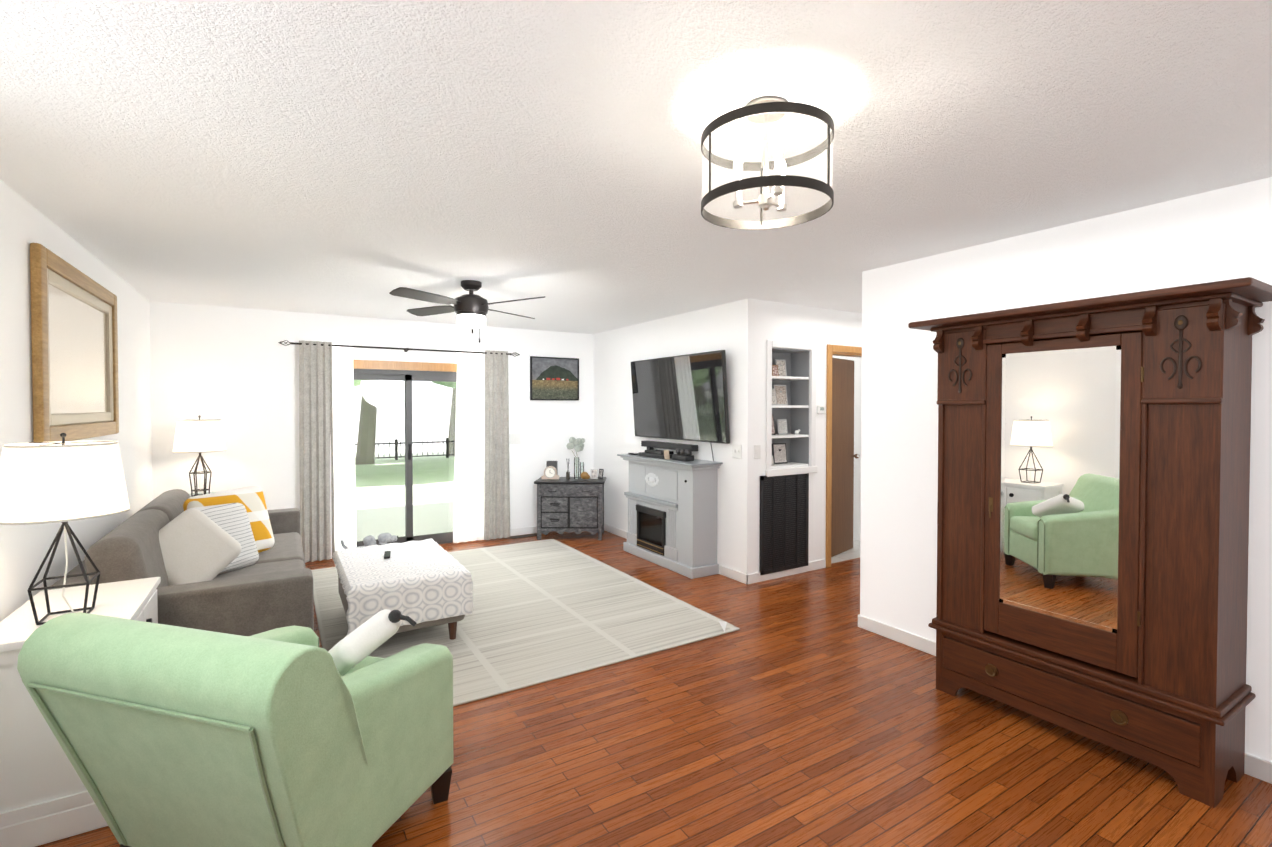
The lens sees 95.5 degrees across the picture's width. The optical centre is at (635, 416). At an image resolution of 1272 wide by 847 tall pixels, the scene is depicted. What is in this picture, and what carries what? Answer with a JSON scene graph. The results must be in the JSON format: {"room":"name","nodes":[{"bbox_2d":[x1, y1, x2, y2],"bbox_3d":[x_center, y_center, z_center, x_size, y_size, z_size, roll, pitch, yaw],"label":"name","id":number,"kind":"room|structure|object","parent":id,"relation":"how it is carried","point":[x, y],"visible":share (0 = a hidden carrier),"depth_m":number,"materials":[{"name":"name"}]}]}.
{"room":"living room","nodes":[
{"label":"living room","id":0,"kind":"room"},
{"bbox_2d":[0,180,151,621],"bbox_3d":[-2.310,0.266,1.785,0.150,2.440,7.900,-1,1,-32],"label":"wall","id":1,"kind":"structure","parent":0,"point":[24,224],"depth_m":2.72,"materials":[{"name":"white paint"}]},
{"bbox_2d":[30,243,118,441],"bbox_3d":[-3.089,-0.339,3.227,0.040,0.920,1.450,-1,1,-32],"label":"wall mirror","id":2,"kind":"object","parent":1,"relation":"attached to","point":[74,349],"visible":0.9,"depth_m":3.04,"materials":[{"name":"beige"}]},
{"bbox_2d":[150,301,593,528],"bbox_3d":[-2.430,0.189,6.264,4.350,2.440,0.150,-1,1,-32],"label":"wall","id":3,"kind":"structure","parent":0,"point":[235,370],"depth_m":5.55,"materials":[{"name":"white paint"}]},
{"bbox_2d":[278,340,519,562],"bbox_3d":[-2.380,0.327,6.127,2.385,2.140,0.138,-1,1,-32],"label":"curtains","id":4,"kind":"object","parent":3,"relation":"attached to","point":[327,470],"visible":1,"depth_m":5.82,"materials":[{"name":"grey fabric"}]},
{"bbox_2d":[353,360,456,546],"bbox_3d":[-2.459,0.410,6.248,1.800,2.000,0.154,-1,1,-32],"label":"sliding glass door","id":5,"kind":"structure","parent":3,"relation":"attached to","point":[407,373],"depth_m":6.21,"materials":[{"name":"clear glass"}]},
{"bbox_2d":[509,434,520,443],"bbox_3d":[-1.425,0.260,6.789,0.150,0.120,0.013,-1,1,-32],"label":"switch plate","id":6,"kind":"object","parent":3,"relation":"attached to","point":[513,438],"depth_m":6.79,"materials":[{"name":"white plastic"}]},
{"bbox_2d":[510,526,536,535],"bbox_3d":[-1.081,1.354,7.021,1.220,0.085,0.012,-1,1,-32],"label":"baseboard","id":7,"kind":"structure","parent":3,"relation":"attached to","point":[526,530],"depth_m":6.86,"materials":[{"name":"white wood"}]},
{"bbox_2d":[530,356,578,399],"bbox_3d":[-0.985,-0.464,7.034,0.630,0.520,0.034,-1,1,-32],"label":"framed painting","id":8,"kind":"object","parent":3,"relation":"attached to","point":[554,378],"visible":0.98,"depth_m":7.02,"materials":[{"name":"black metal"}]},
{"bbox_2d":[0,0,1271,333],"bbox_3d":[0.533,-1.034,3.517,6.830,0.100,7.900,-1,1,-32],"label":"ceiling","id":9,"kind":"structure","parent":0,"point":[360,158],"depth_m":1.97,"materials":[{"name":"white paint"}]},
{"bbox_2d":[389,280,544,342],"bbox_3d":[-1.218,-0.769,4.274,1.003,0.455,1.003,0,1,-15],"label":"ceiling fan","id":10,"kind":"object","parent":9,"relation":"hanging from","point":[470,309],"visible":1,"depth_m":4.18,"materials":[{"name":"brown metal"}]},
{"bbox_2d":[701,96,833,229],"bbox_3d":[0.401,-0.796,1.783,0.398,0.316,0.398,-1,1,-32],"label":"drum ceiling light","id":11,"kind":"object","parent":9,"relation":"attached to","point":[765,111],"visible":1,"depth_m":1.73,"materials":[{"name":"black metal"}]},
{"bbox_2d":[36,530,1271,846],"bbox_3d":[0.533,1.506,3.561,6.830,0.100,7.900,-1,1,-32],"label":"floor","id":12,"kind":"structure","parent":0,"point":[798,710],"depth_m":2.49,"materials":[{"name":"brown wood"}]},
{"bbox_2d":[0,577,160,846],"bbox_3d":[-2.207,1.115,2.304,0.415,0.725,0.714,-1,1,-32],"label":"side table","id":13,"kind":"object","parent":12,"relation":"on","point":[45,797],"visible":0.31,"depth_m":2.01,"materials":[{"name":"white wood"}]},
{"bbox_2d":[0,433,130,624],"bbox_3d":[-2.146,0.406,2.171,0.373,0.694,0.373,-1,1,-32],"label":"table lamp","id":14,"kind":"object","parent":13,"relation":"on","point":[63,482],"visible":0.98,"depth_m":2.07,"materials":[{"name":"white fabric"}]},
{"bbox_2d":[47,486,313,635],"bbox_3d":[-2.790,0.978,3.805,1.060,0.948,2.440,-1,1,-32],"label":"sofa","id":15,"kind":"object","parent":12,"relation":"on","point":[232,561],"visible":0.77,"depth_m":3.21,"materials":[{"name":"grey fabric"}]},
{"bbox_2d":[17,609,452,846],"bbox_3d":[-1.214,1.041,1.965,0.931,0.885,0.898,0,1,16],"label":"armchair","id":16,"kind":"object","parent":12,"relation":"on","point":[178,736],"visible":1,"depth_m":1.62,"materials":[{"name":"green fabric"}]},
{"bbox_2d":[328,609,416,675],"bbox_3d":[-1.007,0.843,2.147,0.312,0.287,0.368,-1,1,-32],"label":"pillow","id":17,"kind":"object","parent":16,"relation":"on","point":[348,655],"depth_m":2.04,"materials":[{"name":"white fabric"}]},
{"bbox_2d":[340,533,397,548],"bbox_3d":[-2.499,1.267,5.436,0.130,0.313,0.533,1,1,43],"label":"doorstop","id":18,"kind":"object","parent":12,"relation":"on","point":[383,539],"visible":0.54,"depth_m":5.47,"materials":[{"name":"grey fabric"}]},
{"bbox_2d":[509,534,536,538],"bbox_3d":[-1.310,1.397,6.764,0.340,0.008,0.110,-1,1,-32],"label":"floor vent","id":19,"kind":"object","parent":12,"relation":"in","point":[522,536],"visible":0.94,"depth_m":6.74,"materials":[{"name":"brown"}]},
{"bbox_2d":[311,539,739,706],"bbox_3d":[-1.155,1.413,4.628,2.440,0.050,3.150,-1,1,-32],"label":"covering","id":20,"kind":"object","parent":12,"relation":"on","point":[547,610],"visible":0.62,"depth_m":4.05,"materials":[{"name":"white carpet"}]},
{"bbox_2d":[332,539,472,655],"bbox_3d":[-1.643,1.198,3.987,0.736,0.475,1.096,-1,1,-32],"label":"ottoman","id":21,"kind":"object","parent":20,"relation":"on","point":[425,583],"visible":0.98,"depth_m":3.64,"materials":[{"name":"white fabric"}]},
{"bbox_2d":[534,437,606,539],"bbox_3d":[-0.756,0.816,6.750,0.800,1.170,0.454,0,1,0],"label":"cabinet","id":22,"kind":"object","parent":12,"relation":"on","point":[568,503],"visible":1,"depth_m":6.56,"materials":[{"name":"grey wood"}]},
{"bbox_2d":[617,440,722,578],"bbox_3d":[0.291,0.809,5.656,0.361,1.221,1.290,-1,1,-32],"label":"fireplace","id":23,"kind":"object","parent":12,"relation":"on","point":[671,496],"visible":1,"depth_m":5.39,"materials":[{"name":"grey paint"}]},
{"bbox_2d":[750,559,825,583],"bbox_3d":[1.385,1.385,5.206,0.950,0.085,0.012,-1,1,-32],"label":"baseboard","id":24,"kind":"structure","parent":12,"relation":"on","point":[818,564],"depth_m":5.19,"materials":[{"name":"white wood"}]},
{"bbox_2d":[858,614,1271,783],"bbox_3d":[2.482,1.433,2.455,0.012,0.085,3.612,-1,1,-32],"label":"baseboard","id":25,"kind":"structure","parent":12,"relation":"on","point":[1257,768],"depth_m":3.60,"materials":[{"name":"white wood"}]},
{"bbox_2d":[908,277,1271,807],"bbox_3d":[2.009,0.486,2.698,0.505,1.970,1.290,-1,1,-32],"label":"armoire","id":26,"kind":"object","parent":12,"relation":"on","point":[1093,511],"visible":1,"depth_m":2.46,"materials":[{"name":"brown wood"}]},
{"bbox_3d":[-3.742,1.059,4.969,0.525,0.753,0.561,-1,1,-32],"label":"side table","id":27,"kind":"object","parent":12,"relation":"on","visible":0},
{"bbox_2d":[172,415,226,496],"bbox_3d":[-3.753,0.334,4.974,0.373,0.694,0.373,-1,1,-32],"label":"table lamp","id":28,"kind":"object","parent":27,"relation":"on","point":[199,436],"visible":0.98,"depth_m":4.86,"materials":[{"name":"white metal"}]},
{"bbox_2d":[593,298,861,573],"bbox_3d":[1.158,0.180,6.810,2.330,2.440,2.990,-1,1,-32],"label":"wall","id":29,"kind":"structure","parent":0,"point":[740,332],"depth_m":5.36,"materials":[{"name":"white paint"}]},
{"bbox_2d":[604,523,749,584],"bbox_3d":[0.204,1.369,6.146,0.012,0.085,2.852,-1,1,-32],"label":"baseboard","id":30,"kind":"structure","parent":29,"relation":"attached to","point":[741,577],"depth_m":5.16,"materials":[{"name":"white wood"}]},
{"bbox_2d":[631,350,729,443],"bbox_3d":[0.395,-0.186,5.704,0.125,0.820,1.540,-1,1,-32],"label":"wall-mounted tv","id":31,"kind":"object","parent":29,"relation":"attached to","point":[682,397],"visible":0.98,"depth_m":5.54,"materials":[{"name":"black"}]},
{"bbox_2d":[732,444,741,458],"bbox_3d":[0.877,0.300,5.034,0.013,0.120,0.120,-1,1,-32],"label":"switch plate","id":32,"kind":"object","parent":29,"relation":"attached to","point":[736,449],"depth_m":5.03,"materials":[{"name":"white plastic"}]},
{"bbox_2d":[754,445,760,458],"bbox_3d":[1.047,0.301,4.977,0.075,0.120,0.013,-1,1,-32],"label":"switch plate","id":33,"kind":"object","parent":29,"relation":"attached to","point":[757,448],"depth_m":4.97,"materials":[{"name":"white plastic"}]},
{"bbox_2d":[759,473,808,574],"bbox_3d":[1.329,0.938,5.156,0.590,0.860,0.022,-1,1,-32],"label":"door","id":34,"kind":"structure","parent":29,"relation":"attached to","point":[784,518],"depth_m":5.14,"materials":[{"name":"black wood"}]},
{"bbox_2d":[765,340,816,476],"bbox_3d":[1.340,-0.079,5.282,0.640,1.190,0.266,-1,1,-32],"label":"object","id":35,"kind":"structure","parent":29,"relation":"attached to","point":[797,365],"depth_m":5.35,"materials":[{"name":"grey wood"}]},
{"bbox_2d":[771,359,808,468],"bbox_3d":[1.321,-0.037,5.285,0.504,0.987,0.222,-1,1,-32],"label":"niche shelf","id":36,"kind":"object","parent":35,"relation":"attached to","point":[779,400],"visible":0.79,"depth_m":5.33,"materials":[{"name":"white wood"}]},
{"bbox_2d":[817,406,824,413],"bbox_3d":[1.725,-0.068,5.381,0.100,0.075,0.026,-1,1,-32],"label":"thermostat","id":37,"kind":"object","parent":29,"relation":"attached to","point":[820,409],"depth_m":5.36,"materials":[{"name":"white plastic"}]},
{"bbox_2d":[826,344,861,567],"bbox_3d":[2.159,0.366,5.733,0.930,2.105,0.138,-1,1,-32],"label":"door frame","id":38,"kind":"structure","parent":29,"relation":"attached to","point":[837,350],"depth_m":5.45,"materials":[{"name":"brown wood"}]},
{"bbox_2d":[831,358,859,556],"bbox_3d":[2.041,0.405,5.911,0.742,2.000,0.266,-1,1,-32],"label":"door leaf","id":39,"kind":"structure","parent":38,"relation":"attached to","point":[843,455],"depth_m":5.95,"materials":[{"name":"brown wood"}]},
{"bbox_2d":[831,539,860,563],"bbox_3d":[1.597,1.398,6.814,1.300,0.004,2.380,-1,1,-32],"label":"floor","id":40,"kind":"structure","parent":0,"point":[852,553],"depth_m":5.93,"materials":[{"name":"white tile"}]},
{"bbox_2d":[832,355,861,540],"bbox_3d":[2.382,0.178,6.901,0.150,2.440,4.120,-1,1,-32],"label":"wall","id":41,"kind":"structure","parent":0,"point":[857,447],"depth_m":6.54,"materials":[{"name":"white paint"}]},
{"bbox_2d":[860,177,1271,761],"bbox_3d":[3.529,0.246,2.968,2.330,2.440,3.780,-1,1,-32],"label":"wall","id":42,"kind":"structure","parent":0,"point":[1221,234],"depth_m":3.15,"materials":[{"name":"white paint"}]},
{"label":"outside","id":43,"kind":"structure","parent":0,"visible":0},
{"bbox_2d":[354,380,456,540],"bbox_3d":[-16.678,-4.607,40.233,94.000,18.114,72.763,-1,1,-32],"label":"outdoor view","id":44,"kind":"structure","parent":43,"point":[442,488],"depth_m":14.10,"materials":[{"name":"green plant"}]}
]}

